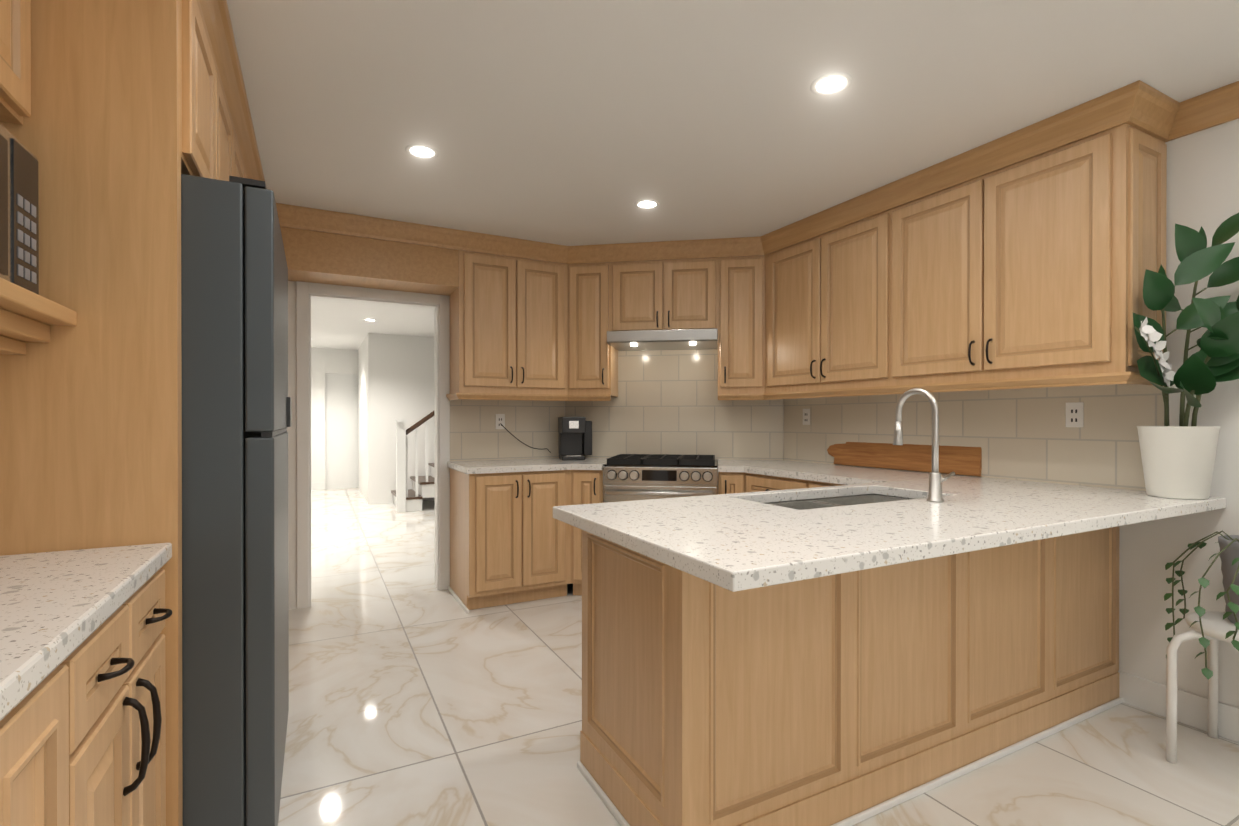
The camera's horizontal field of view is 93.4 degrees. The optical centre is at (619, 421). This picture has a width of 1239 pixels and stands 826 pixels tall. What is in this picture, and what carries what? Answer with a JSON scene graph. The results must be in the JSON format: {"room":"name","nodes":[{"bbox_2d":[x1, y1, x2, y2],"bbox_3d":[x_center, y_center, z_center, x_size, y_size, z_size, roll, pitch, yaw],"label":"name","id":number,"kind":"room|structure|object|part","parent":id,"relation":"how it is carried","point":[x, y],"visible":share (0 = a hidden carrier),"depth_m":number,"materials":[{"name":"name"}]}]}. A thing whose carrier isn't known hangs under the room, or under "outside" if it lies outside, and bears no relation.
{"room":"kitchen","nodes":[
{"label":"kitchen","id":0,"kind":"room"},
{"bbox_2d":[0,0,47,139],"bbox_3d":[-1.287,-0.954,0.899,0.342,0.594,0.734,0,0,-27],"label":"upper cabinet","id":1,"kind":"object","parent":0,"relation":"attached to","point":[23,23],"depth_m":1.27,"materials":[{"name":"brown wood"}]},
{"bbox_2d":[0,124,38,294],"bbox_3d":[-1.283,-0.410,0.939,0.358,0.313,0.540,0,0,-27],"label":"microwave","id":2,"kind":"object","parent":1,"relation":"in","point":[19,241],"visible":0.92,"depth_m":1.17,"materials":[{"name":"grey metal"}]},
{"bbox_2d":[10,0,223,211],"bbox_3d":[-1.458,-0.961,1.526,0.617,0.584,0.428,0,0,-27],"label":"upper cabinet","id":3,"kind":"object","parent":0,"relation":"attached to","point":[118,118],"depth_m":1.38,"materials":[{"name":"brown wood"}]},
{"bbox_3d":[-1.356,0.031,1.311,0.598,2.349,0.050,0,0,-27],"label":"tall panel","id":4,"kind":"part","parent":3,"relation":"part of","materials":[{"name":"brown wood"}]},
{"bbox_2d":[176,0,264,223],"bbox_3d":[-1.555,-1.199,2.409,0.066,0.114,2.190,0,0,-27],"label":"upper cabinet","id":5,"kind":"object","parent":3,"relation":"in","point":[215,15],"depth_m":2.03,"materials":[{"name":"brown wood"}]},
{"bbox_2d":[38,44,235,243],"bbox_3d":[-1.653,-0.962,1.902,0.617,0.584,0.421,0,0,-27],"label":"upper cabinet","id":6,"kind":"object","parent":0,"relation":"attached to","point":[55,213],"depth_m":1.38,"materials":[{"name":"brown wood"}]},
{"bbox_2d":[39,92,247,247],"bbox_3d":[-1.848,-0.963,2.277,0.617,0.584,0.423,0,0,-27],"label":"upper cabinet","id":7,"kind":"object","parent":0,"relation":"attached to","point":[241,132],"depth_m":2.25,"materials":[{"name":"brown wood"}]},
{"bbox_2d":[248,144,255,179],"bbox_3d":[-2.043,-0.965,2.651,0.617,0.584,0.422,0,0,-27],"label":"upper cabinet","id":8,"kind":"object","parent":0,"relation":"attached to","point":[251,163],"depth_m":2.72,"materials":[{"name":"brown wood"}]},
{"bbox_2d":[0,0,260,304],"bbox_3d":[-1.852,-0.909,2.285,0.617,0.475,2.140,0,0,-27],"label":"upper cabinets","id":9,"kind":"object","parent":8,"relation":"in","point":[210,145],"depth_m":1.66,"materials":[{"name":"brown wood"}]},
{"bbox_2d":[287,281,296,608],"bbox_3d":[-2.421,-0.031,3.639,0.860,2.460,0.120,0,0,-27],"label":"wall","id":10,"kind":"structure","parent":0,"point":[292,518],"depth_m":3.74,"materials":[{"name":"white paint"}]},
{"bbox_2d":[309,294,310,606],"bbox_3d":[-2.035,0.183,3.841,0.012,2.030,0.118,0,0,-27],"label":"trim","id":11,"kind":"structure","parent":10,"relation":"attached to","point":[309,450],"depth_m":3.79,"materials":[{"name":"white wood"}]},
{"bbox_2d":[280,224,455,295],"bbox_3d":[-1.655,-1.025,3.780,1.145,0.248,0.328,0,0,-27],"label":"wood panel","id":12,"kind":"object","parent":10,"relation":"attached to","point":[313,255],"depth_m":3.67,"materials":[{"name":"brown wood"}]},
{"bbox_2d":[311,348,357,482],"bbox_3d":[-5.258,-0.052,10.167,1.850,2.460,0.120,0,0,-27],"label":"wall","id":13,"kind":"structure","parent":0,"point":[318,455],"depth_m":10.14,"materials":[{"name":"white paint"}]},
{"bbox_2d":[311,482,325,489],"bbox_3d":[-5.574,1.113,9.930,1.034,0.130,0.014,0,0,-27],"label":"baseboard","id":14,"kind":"structure","parent":13,"relation":"attached to","point":[319,486],"depth_m":10.12,"materials":[{"name":"white wood"}]},
{"bbox_2d":[325,373,357,488],"bbox_3d":[-4.806,0.162,10.437,0.800,2.030,0.060,0,0,-27],"label":"wall","id":15,"kind":"structure","parent":0,"point":[341,412],"depth_m":10.34,"materials":[{"name":"white paint"}]},
{"bbox_2d":[358,334,367,502],"bbox_3d":[-4.102,-0.050,9.472,0.120,2.460,2.178,0,0,-27],"label":"wall","id":16,"kind":"structure","parent":0,"point":[363,418],"depth_m":9.25,"materials":[{"name":"white paint"}]},
{"bbox_2d":[368,333,434,504],"bbox_3d":[-2.413,-0.049,9.054,2.730,2.460,0.120,0,0,-27],"label":"wall","id":17,"kind":"structure","parent":0,"point":[400,376],"depth_m":8.53,"materials":[{"name":"white paint"}]},
{"bbox_2d":[448,230,567,399],"bbox_3d":[-0.790,-0.727,4.219,0.790,1.069,0.347,0,0,-27],"label":"upper cabinet","id":18,"kind":"object","parent":0,"relation":"attached to","point":[509,303],"depth_m":4.04,"materials":[{"name":"brown wood"}]},
{"bbox_3d":[-1.218,-1.203,3.785,1.927,0.114,0.066,0,0,-27],"label":"crown","id":19,"kind":"part","parent":18,"relation":"part of","materials":[{"name":"brown wood"}]},
{"bbox_2d":[560,244,617,399],"bbox_3d":[-0.194,-0.728,4.396,0.452,1.069,0.454,0,0,-27],"label":"upper cabinet","id":20,"kind":"object","parent":0,"relation":"attached to","point":[586,252],"depth_m":4.23,"materials":[{"name":"brown wood"}]},
{"bbox_2d":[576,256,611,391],"bbox_3d":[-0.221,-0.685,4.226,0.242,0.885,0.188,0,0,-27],"label":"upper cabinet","id":21,"kind":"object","parent":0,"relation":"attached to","point":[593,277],"depth_m":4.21,"materials":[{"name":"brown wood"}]},
{"bbox_2d":[608,239,715,330],"bbox_3d":[0.339,-0.948,4.307,0.804,0.629,0.718,0,0,-27],"label":"upper cabinet","id":22,"kind":"object","parent":0,"relation":"attached to","point":[645,275],"depth_m":4.14,"materials":[{"name":"brown wood"}]},
{"bbox_2d":[607,328,717,350],"bbox_3d":[0.325,-0.586,4.223,0.756,0.086,0.495,0,0,9],"label":"range hood","id":23,"kind":"object","parent":22,"relation":"attached to","point":[676,339],"visible":1,"depth_m":4.01,"materials":[{"name":"silver metal"}]},
{"bbox_2d":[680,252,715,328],"bbox_3d":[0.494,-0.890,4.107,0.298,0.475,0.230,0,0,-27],"label":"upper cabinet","id":24,"kind":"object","parent":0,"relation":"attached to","point":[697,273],"depth_m":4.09,"materials":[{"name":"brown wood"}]},
{"bbox_2d":[227,0,1238,349],"bbox_3d":[-0.891,-1.303,4.420,4.540,0.080,14.340,0,0,-27],"label":"ceiling","id":25,"kind":"structure","parent":0,"point":[575,122],"depth_m":2.25,"materials":[{"name":"white paint"}]},
{"bbox_2d":[405,144,438,158],"bbox_3d":[-0.917,-1.256,2.716,0.150,0.004,0.150,0,0,-27],"label":"recessed light","id":26,"kind":"object","parent":25,"relation":"in","point":[420,151],"visible":1,"depth_m":2.71,"materials":[{"name":"white"}]},
{"bbox_2d":[634,199,659,208],"bbox_3d":[0.159,-1.258,3.377,0.150,0.004,0.150,0,0,-27],"label":"recessed light","id":27,"kind":"object","parent":25,"relation":"in","point":[647,204],"visible":1,"depth_m":3.37,"materials":[{"name":"white"}]},
{"bbox_2d":[810,72,852,95],"bbox_3d":[0.786,-1.254,2.170,0.150,0.004,0.150,0,0,-27],"label":"recessed light","id":28,"kind":"object","parent":25,"relation":"in","point":[833,83],"visible":1,"depth_m":2.17,"materials":[{"name":"white"}]},
{"bbox_2d":[716,236,763,399],"bbox_3d":[0.872,-0.727,4.219,0.452,1.069,0.454,0,0,-27],"label":"upper cabinet","id":29,"kind":"object","parent":0,"relation":"attached to","point":[726,248],"depth_m":4.05,"materials":[{"name":"brown wood"}]},
{"bbox_2d":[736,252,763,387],"bbox_3d":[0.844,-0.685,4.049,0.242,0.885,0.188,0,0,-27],"label":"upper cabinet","id":30,"kind":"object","parent":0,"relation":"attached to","point":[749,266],"depth_m":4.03,"materials":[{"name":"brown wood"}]},
{"bbox_2d":[278,488,1238,825],"bbox_3d":[-0.891,1.227,4.428,4.540,0.060,14.340,0,0,-27],"label":"floor","id":31,"kind":"structure","parent":0,"point":[416,698],"depth_m":2.25,"materials":[{"name":"tile"}]},
{"bbox_2d":[0,632,91,825],"bbox_3d":[-1.002,0.772,0.586,0.611,0.873,0.307,0,0,-27],"label":"base cabinet","id":32,"kind":"object","parent":31,"relation":"on","point":[46,734],"depth_m":0.79,"materials":[{"name":"brown wood"}]},
{"bbox_2d":[16,232,181,739],"bbox_3d":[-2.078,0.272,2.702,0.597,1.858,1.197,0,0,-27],"label":"tall cabinet","id":33,"kind":"object","parent":31,"relation":"on","point":[99,347],"depth_m":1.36,"materials":[{"name":"brown wood"}]},
{"bbox_2d":[92,552,179,825],"bbox_3d":[-1.218,0.770,1.001,0.611,0.873,0.627,0,0,-27],"label":"base cabinet","id":34,"kind":"object","parent":31,"relation":"on","point":[136,647],"depth_m":1.17,"materials":[{"name":"brown wood"}]},
{"bbox_2d":[0,540,175,711],"bbox_3d":[-1.129,0.313,0.866,0.587,0.040,0.944,0,0,-27],"label":"countertop","id":35,"kind":"structure","parent":34,"relation":"on","point":[51,600],"depth_m":0.99,"materials":[{"name":"white stone"}]},
{"bbox_2d":[181,174,291,825],"bbox_3d":[-1.486,0.280,1.796,0.806,1.850,0.915,0,0,-27],"label":"fridge","id":36,"kind":"object","parent":31,"relation":"on","point":[236,411],"visible":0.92,"depth_m":1.53,"materials":[{"name":"grey metal"}]},
{"bbox_2d":[391,411,434,512],"bbox_3d":[-2.063,0.015,8.591,2.415,2.333,0.965,0,0,-27],"label":"stairs","id":37,"kind":"structure","parent":31,"relation":"on","point":[405,499],"depth_m":7.74,"materials":[{"name":"white wood"}]},
{"bbox_2d":[448,468,571,612],"bbox_3d":[-0.771,0.760,4.075,0.687,0.873,0.626,0,0,-27],"label":"base cabinet","id":38,"kind":"object","parent":31,"relation":"on","point":[507,547],"depth_m":3.80,"materials":[{"name":"brown wood"}]},
{"bbox_2d":[448,458,607,475],"bbox_3d":[-0.509,0.303,4.134,1.248,0.040,0.764,0,0,-27],"label":"countertop","id":39,"kind":"structure","parent":38,"relation":"on","point":[479,467],"depth_m":3.91,"materials":[{"name":"white stone"}]},
{"bbox_2d":[558,417,591,459],"bbox_3d":[-0.329,0.121,4.417,0.243,0.319,0.252,0,0,-12],"label":"coffee maker","id":40,"kind":"object","parent":39,"relation":"on","point":[575,438],"visible":1,"depth_m":4.40,"materials":[{"name":"black plastic"}]},
{"bbox_3d":[-0.346,0.122,4.348,0.132,0.260,0.136,0,0,-27],"label":"trim","id":41,"kind":"part","parent":40,"relation":"part of","materials":[{"name":"black plastic"}]},
{"bbox_2d":[572,472,651,594],"bbox_3d":[-0.172,0.760,4.253,0.541,0.873,0.622,0,0,-27],"label":"base cabinet","id":42,"kind":"object","parent":31,"relation":"on","point":[587,487],"depth_m":3.94,"materials":[{"name":"brown wood"}]},
{"bbox_2d":[603,454,717,502],"bbox_3d":[0.309,0.721,4.131,0.759,0.950,0.692,0,0,9],"label":"range","id":43,"kind":"object","parent":31,"relation":"on","point":[630,477],"visible":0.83,"depth_m":3.85,"materials":[{"name":"silver metal"}]},
{"bbox_2d":[576,528,859,825],"bbox_3d":[0.280,0.767,1.899,0.606,0.873,0.636,0,0,-27],"label":"base cabinet","id":44,"kind":"object","parent":31,"relation":"on","point":[774,642],"depth_m":1.66,"materials":[{"name":"brown wood"}]},
{"bbox_2d":[552,476,1225,595],"bbox_3d":[1.041,0.309,2.116,2.356,0.040,0.980,0,0,-27],"label":"countertop","id":45,"kind":"structure","parent":44,"relation":"on","point":[733,542],"depth_m":1.74,"materials":[{"name":"white stone"}]},
{"bbox_2d":[827,442,981,475],"bbox_3d":[1.647,0.187,3.495,0.048,0.190,1.029,0,0,-27],"label":"cutting board","id":46,"kind":"object","parent":45,"relation":"on","point":[960,460],"visible":0.83,"depth_m":3.40,"materials":[{"name":"brown wood"}]},
{"bbox_2d":[892,388,955,502],"bbox_3d":[1.149,0.080,2.207,0.130,0.416,0.200,0,0,-27],"label":"faucet","id":47,"kind":"object","parent":45,"relation":"on","point":[935,479],"depth_m":2.12,"materials":[{"name":"silver metal"}]},
{"bbox_2d":[1133,213,1238,499],"bbox_3d":[2.127,-0.231,2.099,0.419,1.039,0.488,0,0,-27],"label":"planter","id":48,"kind":"object","parent":45,"relation":"on","point":[1178,462],"visible":1,"depth_m":2.15,"materials":[{"name":"white"}]},
{"bbox_3d":[2.149,0.152,2.252,0.238,0.272,0.238,0,0,-27],"label":"pot","id":49,"kind":"part","parent":48,"relation":"part of","materials":[{"name":"white ceramic"}]},
{"bbox_2d":[703,472,743,495],"bbox_3d":[0.783,0.760,4.094,0.503,0.873,0.595,0,0,-27],"label":"base cabinet","id":50,"kind":"object","parent":31,"relation":"on","point":[726,483],"depth_m":3.78,"materials":[{"name":"brown wood"}]},
{"bbox_2d":[744,476,803,491],"bbox_3d":[1.206,0.762,3.674,0.626,0.873,0.550,0,0,-27],"label":"base cabinet","id":51,"kind":"object","parent":31,"relation":"on","point":[751,483],"depth_m":3.61,"materials":[{"name":"brown wood"}]},
{"bbox_2d":[718,460,955,483],"bbox_3d":[1.132,0.304,3.664,0.766,0.040,1.681,0,0,-27],"label":"countertop","id":52,"kind":"structure","parent":51,"relation":"on","point":[799,472],"depth_m":3.43,"materials":[{"name":"white stone"}]},
{"bbox_2d":[804,484,819,487],"bbox_3d":[1.460,0.763,3.186,0.626,0.873,0.552,0,0,-27],"label":"base cabinet","id":53,"kind":"object","parent":31,"relation":"on","point":[805,485],"depth_m":3.25,"materials":[{"name":"brown wood"}]},
{"bbox_2d":[860,552,971,821],"bbox_3d":[0.793,0.766,2.165,0.550,0.873,0.636,0,0,-27],"label":"base cabinet","id":54,"kind":"object","parent":31,"relation":"on","point":[916,619],"depth_m":1.91,"materials":[{"name":"brown wood"}]},
{"bbox_2d":[972,540,1055,770],"bbox_3d":[1.281,0.766,2.419,0.550,0.873,0.636,0,0,-27],"label":"base cabinet","id":55,"kind":"object","parent":31,"relation":"on","point":[1014,589],"depth_m":2.17,"materials":[{"name":"brown wood"}]},
{"bbox_2d":[1056,528,1122,732],"bbox_3d":[1.769,0.765,2.673,0.551,0.873,0.636,0,0,-27],"label":"base cabinet","id":56,"kind":"object","parent":31,"relation":"on","point":[1087,566],"depth_m":2.41,"materials":[{"name":"brown wood"}]},
{"bbox_2d":[1166,611,1238,763],"bbox_3d":[2.194,0.953,1.996,0.378,0.501,0.378,0,0,-27],"label":"stool","id":57,"kind":"object","parent":31,"relation":"on","point":[1216,627],"visible":0.77,"depth_m":2.06,"materials":[{"name":"white plastic"}]},
{"bbox_2d":[1164,530,1238,679],"bbox_3d":[2.151,0.725,1.974,0.402,0.662,0.496,0,0,-27],"label":"trailing plant","id":58,"kind":"object","parent":57,"relation":"on","point":[1228,553],"visible":0.94,"depth_m":2.02,"materials":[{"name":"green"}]},
{"bbox_3d":[2.225,0.555,2.000,0.248,0.292,0.248,0,0,-27],"label":"pot","id":59,"kind":"part","parent":58,"relation":"part of","materials":[{"name":"grey ceramic"}]},
{"bbox_2d":[1119,119,1238,707],"bbox_3d":[2.663,-0.025,1.687,0.120,2.460,6.205,0,0,-27],"label":"wall","id":60,"kind":"structure","parent":0,"point":[1203,178],"depth_m":2.32,"materials":[{"name":"white paint"}]},
{"bbox_2d":[803,409,809,424],"bbox_3d":[1.317,-0.037,4.118,0.007,0.114,0.070,0,0,-27],"label":"electrical outlet","id":61,"kind":"object","parent":60,"relation":"attached to","point":[806,416],"visible":1,"depth_m":4.11,"materials":[{"name":"white plastic"}]},
{"bbox_2d":[764,188,895,395],"bbox_3d":[1.370,-0.725,3.659,0.346,1.069,1.000,0,0,-27],"label":"upper cabinet","id":62,"kind":"object","parent":60,"relation":"attached to","point":[824,272],"depth_m":3.51,"materials":[{"name":"brown wood"}]},
{"bbox_3d":[1.456,-1.201,3.087,0.066,0.114,2.091,0,0,-27],"label":"crown","id":63,"kind":"part","parent":62,"relation":"part of","materials":[{"name":"brown wood"}]},
{"bbox_2d":[783,384,1163,490],"bbox_3d":[1.722,0.018,3.357,0.008,0.535,2.186,0,0,-27],"label":"backsplash","id":64,"kind":"structure","parent":60,"relation":"attached to","point":[1024,434],"depth_m":2.89,"materials":[{"name":"tile"}]},
{"bbox_2d":[884,84,1175,391],"bbox_3d":[1.840,-0.722,2.755,0.346,1.069,1.037,0,0,-27],"label":"upper cabinet","id":65,"kind":"object","parent":60,"relation":"attached to","point":[1021,259],"depth_m":2.50,"materials":[{"name":"brown wood"}]},
{"bbox_2d":[1066,402,1083,426],"bbox_3d":[2.074,-0.033,2.663,0.006,0.114,0.070,0,0,-27],"label":"outlet","id":66,"kind":"object","parent":60,"relation":"attached to","point":[1079,408],"visible":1,"depth_m":2.66,"materials":[{"name":"white plastic"}]},
{"bbox_2d":[1118,671,1238,742],"bbox_3d":[3.063,1.144,0.774,0.014,0.130,3.968,0,0,-27],"label":"baseboard","id":67,"kind":"structure","parent":60,"relation":"attached to","point":[1149,695],"depth_m":2.33,"materials":[{"name":"white"}]},
{"bbox_2d":[1166,81,1238,141],"bbox_3d":[3.078,-1.193,0.682,0.066,0.114,3.804,0,0,-27],"label":"crown molding","id":68,"kind":"structure","parent":60,"relation":"attached to","point":[1213,108],"depth_m":2.25,"materials":[{"name":"brown wood"}]},
{"bbox_3d":[0.403,-0.034,4.528,1.412,2.460,1.101,0,0,-27],"label":"wall","id":69,"kind":"structure","parent":0,"visible":0},
{"bbox_2d":[565,343,782,459],"bbox_3d":[0.393,-0.181,4.464,1.663,0.925,0.008,0,0,9],"label":"backsplash","id":70,"kind":"structure","parent":69,"relation":"attached to","point":[666,402],"depth_m":4.45,"materials":[{"name":"tile"}]},
{"bbox_3d":[-0.847,-0.034,4.458,1.050,2.460,0.120,0,0,-27],"label":"wall","id":71,"kind":"structure","parent":0,"visible":0},
{"bbox_2d":[296,281,564,608],"bbox_3d":[-1.251,0.147,4.171,1.847,2.100,0.018,0,0,-27],"label":"wall","id":72,"kind":"structure","parent":71,"relation":"attached to","point":[468,431],"depth_m":4.17,"materials":[{"name":"white"}]},
{"bbox_3d":[-2.039,0.149,3.761,0.070,2.100,0.017,0,0,-27],"label":"casing","id":73,"kind":"part","parent":72,"relation":"part of","materials":[{"name":"white"}]},
{"bbox_3d":[-1.249,0.147,4.171,0.070,2.100,0.017,0,0,-27],"label":"casing","id":74,"kind":"part","parent":72,"relation":"part of","materials":[{"name":"white"}]},
{"bbox_2d":[434,305,438,589],"bbox_3d":[-1.318,0.182,4.214,0.012,2.030,0.118,0,0,-27],"label":"trim","id":75,"kind":"structure","parent":71,"relation":"attached to","point":[436,390],"depth_m":4.19,"materials":[{"name":"white wood"}]},
{"bbox_2d":[446,386,564,461],"bbox_3d":[-0.836,0.014,4.392,0.907,0.535,0.008,0,0,-27],"label":"backsplash","id":76,"kind":"structure","parent":71,"relation":"attached to","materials":[{"name":"tile"}]},
{"bbox_2d":[496,414,550,452],"bbox_3d":[-0.725,0.091,4.439,0.437,0.304,0.010,0,0,-27],"label":"outlet","id":77,"kind":"object","parent":71,"relation":"attached to","point":[500,422],"visible":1,"depth_m":4.36,"materials":[{"name":"white plastic"}]},
{"bbox_3d":[-1.676,-1.047,4.024,0.820,0.430,0.120,0,0,-27],"label":"wall","id":78,"kind":"structure","parent":0,"visible":0},
{"bbox_2d":[309,282,438,304],"bbox_3d":[-1.644,-0.867,3.963,0.820,0.070,0.017,0,0,-27],"label":"door frame","id":79,"kind":"structure","parent":78,"relation":"attached to","point":[358,292],"depth_m":3.94,"materials":[{"name":"white"}]},
{"bbox_2d":[311,294,436,308],"bbox_3d":[-1.676,-0.826,4.024,0.796,0.012,0.118,0,0,-27],"label":"trim","id":80,"kind":"structure","parent":78,"relation":"attached to","point":[368,301],"depth_m":3.99,"materials":[{"name":"white"}]}
]}

